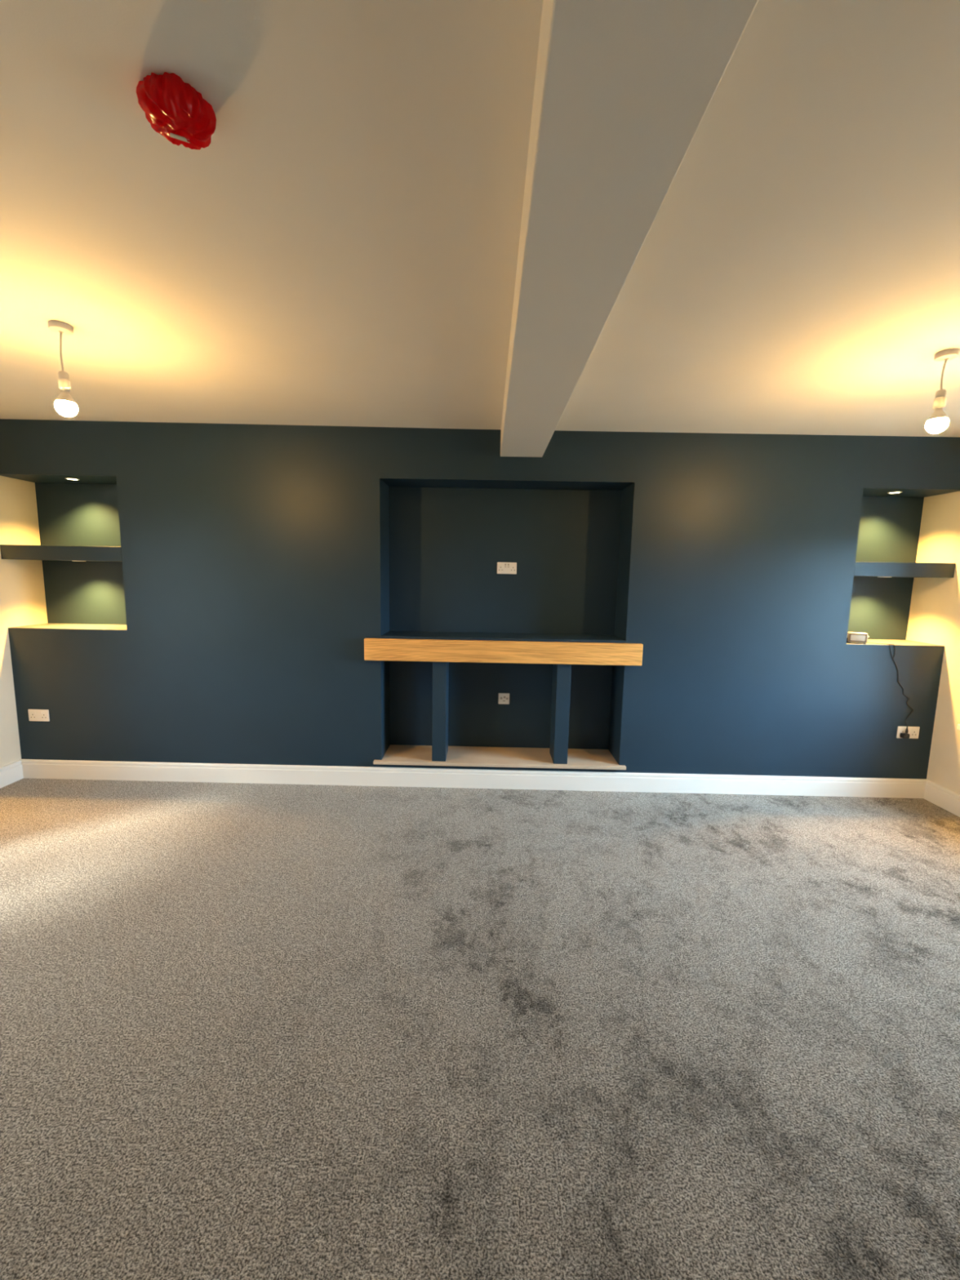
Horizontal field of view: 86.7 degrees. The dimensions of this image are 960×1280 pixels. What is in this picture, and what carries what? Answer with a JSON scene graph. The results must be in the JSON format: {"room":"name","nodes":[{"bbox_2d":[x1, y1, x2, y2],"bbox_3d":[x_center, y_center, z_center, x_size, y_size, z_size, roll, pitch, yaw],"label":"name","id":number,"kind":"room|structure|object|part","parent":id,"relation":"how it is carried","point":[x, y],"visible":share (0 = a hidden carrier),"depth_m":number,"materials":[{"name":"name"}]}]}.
{"room":"living room","nodes":[
{"label":"living room","id":0,"kind":"room"},
{"bbox_2d":[0,475,47,767],"bbox_3d":[-3.511,0.129,0.667,0.340,2.500,6.700,1,7,1],"label":"wall","id":1,"kind":"structure","parent":0,"point":[22,589],"depth_m":3.61,"materials":[{"name":"beige paint"}]},
{"bbox_2d":[0,760,23,788],"bbox_3d":[-3.356,1.324,0.660,0.018,0.138,6.082,1,7,1],"label":"baseboard","id":2,"kind":"structure","parent":1,"relation":"attached to","point":[12,772],"depth_m":3.59,"materials":[{"name":"white paint"}]},
{"bbox_2d":[0,777,959,1279],"bbox_3d":[-0.114,1.482,0.824,7.182,0.100,6.750,1,7,1],"label":"floor","id":3,"kind":"structure","parent":0,"point":[247,1031],"depth_m":1.71,"materials":[{"name":"grey carpet"}]},
{"bbox_2d":[0,0,959,437],"bbox_3d":[-0.068,-1.091,0.490,7.182,0.151,6.750,1,7,1],"label":"ceiling","id":4,"kind":"structure","parent":0,"point":[341,249],"depth_m":1.39,"materials":[{"name":"white paint"}]},
{"bbox_2d":[48,320,78,417],"bbox_3d":[-1.678,-1.085,2.050,0.081,0.349,0.078,1,7,1],"label":"pendant light","id":5,"kind":"object","parent":4,"relation":"hanging from","point":[64,404],"visible":1,"depth_m":2.04,"materials":[{"name":"white plastic"}]},
{"bbox_3d":[-1.680,-1.155,2.041,0.015,0.156,0.007,1,7,1],"label":"cord","id":6,"kind":"part","parent":5,"relation":"part of","materials":[{"name":"white plastic"}]},
{"bbox_3d":[-1.683,-0.987,2.063,0.066,0.046,0.066,1,7,1],"label":"bulb","id":7,"kind":"part","parent":5,"relation":"part of","materials":[{"name":"white plastic"}]},
{"bbox_3d":[-1.683,-0.939,2.069,0.075,0.055,0.075,1,7,1],"label":"bulb","id":8,"kind":"part","parent":5,"relation":"part of","materials":[{"name":"white glass"}]},
{"bbox_2d":[136,71,216,150],"bbox_3d":[-0.622,-1.076,1.045,0.135,0.056,0.136,3,8,15],"label":"smoke detector","id":9,"kind":"object","parent":4,"relation":"attached to","point":[172,107],"visible":1,"depth_m":1.01,"materials":[{"name":"red plastic"}]},
{"bbox_2d":[924,348,959,433],"bbox_3d":[1.925,-1.029,2.120,0.081,0.320,0.078,1,7,1],"label":"pendant light","id":10,"kind":"object","parent":4,"relation":"hanging from","point":[939,420],"visible":1,"depth_m":2.11,"materials":[{"name":"white plastic"}]},
{"bbox_3d":[1.920,-0.898,2.137,0.075,0.055,0.075,1,7,1],"label":"bulb","id":11,"kind":"part","parent":10,"relation":"part of","materials":[{"name":"white glass"}]},
{"bbox_3d":[1.921,-0.947,2.130,0.066,0.046,0.066,1,7,1],"label":"bulb","id":12,"kind":"part","parent":10,"relation":"part of","materials":[{"name":"white plastic"}]},
{"bbox_3d":[1.924,-1.100,2.111,0.015,0.127,0.007,1,7,1],"label":"cord","id":13,"kind":"part","parent":10,"relation":"part of","materials":[{"name":"white plastic"}]},
{"bbox_2d":[0,418,959,778],"bbox_3d":[-0.051,-0.205,3.728,6.502,2.500,0.446,1,7,1],"label":"wall","id":14,"kind":"structure","parent":0,"point":[252,578],"depth_m":3.55,"materials":[{"name":"blue paint"}]},
{"bbox_2d":[27,709,49,721],"bbox_3d":[-3.155,0.539,3.634,0.146,0.086,0.012,1,7,1],"label":"wall socket","id":15,"kind":"object","parent":14,"relation":"attached to","point":[42,715],"visible":1,"depth_m":3.63,"materials":[{"name":"white plastic"}]},
{"bbox_2d":[0,544,122,561],"bbox_3d":[-2.875,-0.619,3.650,0.840,0.098,0.324,1,7,1],"label":"shelf","id":16,"kind":"object","parent":14,"relation":"attached to","point":[49,553],"visible":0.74,"depth_m":3.49,"materials":[{"name":"blue paint"}]},
{"bbox_2d":[65,477,79,480],"bbox_3d":[-2.857,-1.127,3.562,0.082,0.005,0.082,1,7,1],"label":"recessed light","id":17,"kind":"object","parent":14,"relation":"in","point":[68,478],"visible":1,"depth_m":3.55,"materials":[{"name":"white plastic"}]},
{"bbox_2d":[20,759,927,798],"bbox_3d":[-0.075,0.996,3.650,6.501,0.138,0.018,1,7,1],"label":"baseboard","id":18,"kind":"structure","parent":14,"relation":"attached to","point":[32,768],"depth_m":3.64,"materials":[{"name":"white paint"}]},
{"bbox_2d":[373,744,626,769],"bbox_3d":[0.140,0.870,3.787,1.797,0.024,0.358,1,7,1],"label":"hearth slab","id":19,"kind":"object","parent":14,"relation":"attached to","point":[396,754],"visible":1,"depth_m":3.73,"materials":[{"name":"stone"}]},
{"bbox_2d":[431,662,448,761],"bbox_3d":[-0.287,0.492,3.704,0.098,0.730,0.228,1,7,1],"label":"pier","id":20,"kind":"object","parent":19,"relation":"on","point":[440,669],"visible":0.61,"depth_m":3.60,"materials":[{"name":"blue paint"}]},
{"bbox_2d":[549,663,571,764],"bbox_3d":[0.582,0.509,3.695,0.098,0.730,0.228,1,7,1],"label":"pier","id":21,"kind":"object","parent":19,"relation":"on","point":[561,684],"visible":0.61,"depth_m":3.59,"materials":[{"name":"blue paint"}]},
{"bbox_2d":[497,693,509,704],"bbox_3d":[0.184,0.452,3.905,0.086,0.086,0.016,1,7,1],"label":"outlet plate","id":22,"kind":"object","parent":14,"relation":"attached to","point":[504,698],"visible":1,"depth_m":3.90,"materials":[{"name":"white plastic"}]},
{"bbox_2d":[364,631,643,666],"bbox_3d":[0.161,0.053,3.676,1.917,0.168,0.366,1,7,1],"label":"mantel shelf","id":23,"kind":"object","parent":14,"relation":"attached to","point":[393,646],"visible":1,"depth_m":3.50,"materials":[{"name":"brown wood"}]},
{"bbox_2d":[497,562,516,573],"bbox_3d":[0.200,-0.534,3.779,0.146,0.086,0.012,1,7,1],"label":"wall socket","id":24,"kind":"object","parent":14,"relation":"attached to","point":[502,567],"visible":1,"depth_m":3.78,"materials":[{"name":"white plastic"}]},
{"bbox_2d":[500,0,759,457],"bbox_3d":[0.236,-0.920,0.332,0.279,0.199,6.100,1,7,1],"label":"ceiling beam","id":25,"kind":"structure","parent":14,"relation":"attached to","point":[624,89],"depth_m":0.95,"materials":[{"name":"white paint"}]},
{"bbox_2d":[846,631,869,644],"bbox_3d":[2.633,-0.016,3.562,0.150,0.073,0.054,4,8,24],"label":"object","id":26,"kind":"object","parent":14,"relation":"on","point":[852,637],"visible":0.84,"depth_m":3.54,"materials":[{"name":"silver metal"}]},
{"bbox_3d":[2.630,-0.015,3.536,0.084,0.039,0.005,4,8,24],"label":"panel","id":27,"kind":"part","parent":26,"relation":"part of","materials":[{"name":"beige plastic"}]},
{"bbox_2d":[867,642,913,738],"bbox_3d":[2.853,0.350,3.545,0.357,0.662,0.062,3,8,13],"label":"power cord","id":28,"kind":"object","parent":14,"relation":"hanging from","point":[905,735],"visible":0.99,"depth_m":3.54,"materials":[{"name":"black rubber"}]},
{"bbox_2d":[887,491,902,493],"bbox_3d":[2.857,-1.015,3.502,0.082,0.005,0.082,1,7,1],"label":"recessed light","id":29,"kind":"object","parent":14,"relation":"in","point":[891,492],"visible":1,"depth_m":3.50,"materials":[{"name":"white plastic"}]},
{"bbox_2d":[853,561,955,577],"bbox_3d":[2.869,-0.496,3.592,0.672,0.096,0.324,1,7,1],"label":"shelf","id":30,"kind":"object","parent":14,"relation":"attached to","point":[861,568],"visible":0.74,"depth_m":3.43,"materials":[{"name":"blue paint"}]},
{"bbox_2d":[896,726,919,738],"bbox_3d":[3.006,0.649,3.568,0.150,0.086,0.012,1,7,1],"label":"wall socket","id":31,"kind":"object","parent":14,"relation":"attached to","point":[913,731],"visible":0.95,"depth_m":3.56,"materials":[{"name":"white plastic"}]},
{"bbox_2d":[906,490,959,794],"bbox_3d":[3.329,0.263,0.596,0.340,2.500,6.700,1,7,1],"label":"wall","id":32,"kind":"structure","parent":0,"point":[934,618],"depth_m":3.51,"materials":[{"name":"beige paint"}]},
{"bbox_2d":[923,780,959,817],"bbox_3d":[3.127,1.451,0.592,0.018,0.138,6.082,1,7,1],"label":"baseboard","id":33,"kind":"structure","parent":32,"relation":"attached to","point":[943,797],"depth_m":3.47,"materials":[{"name":"white paint"}]}
]}

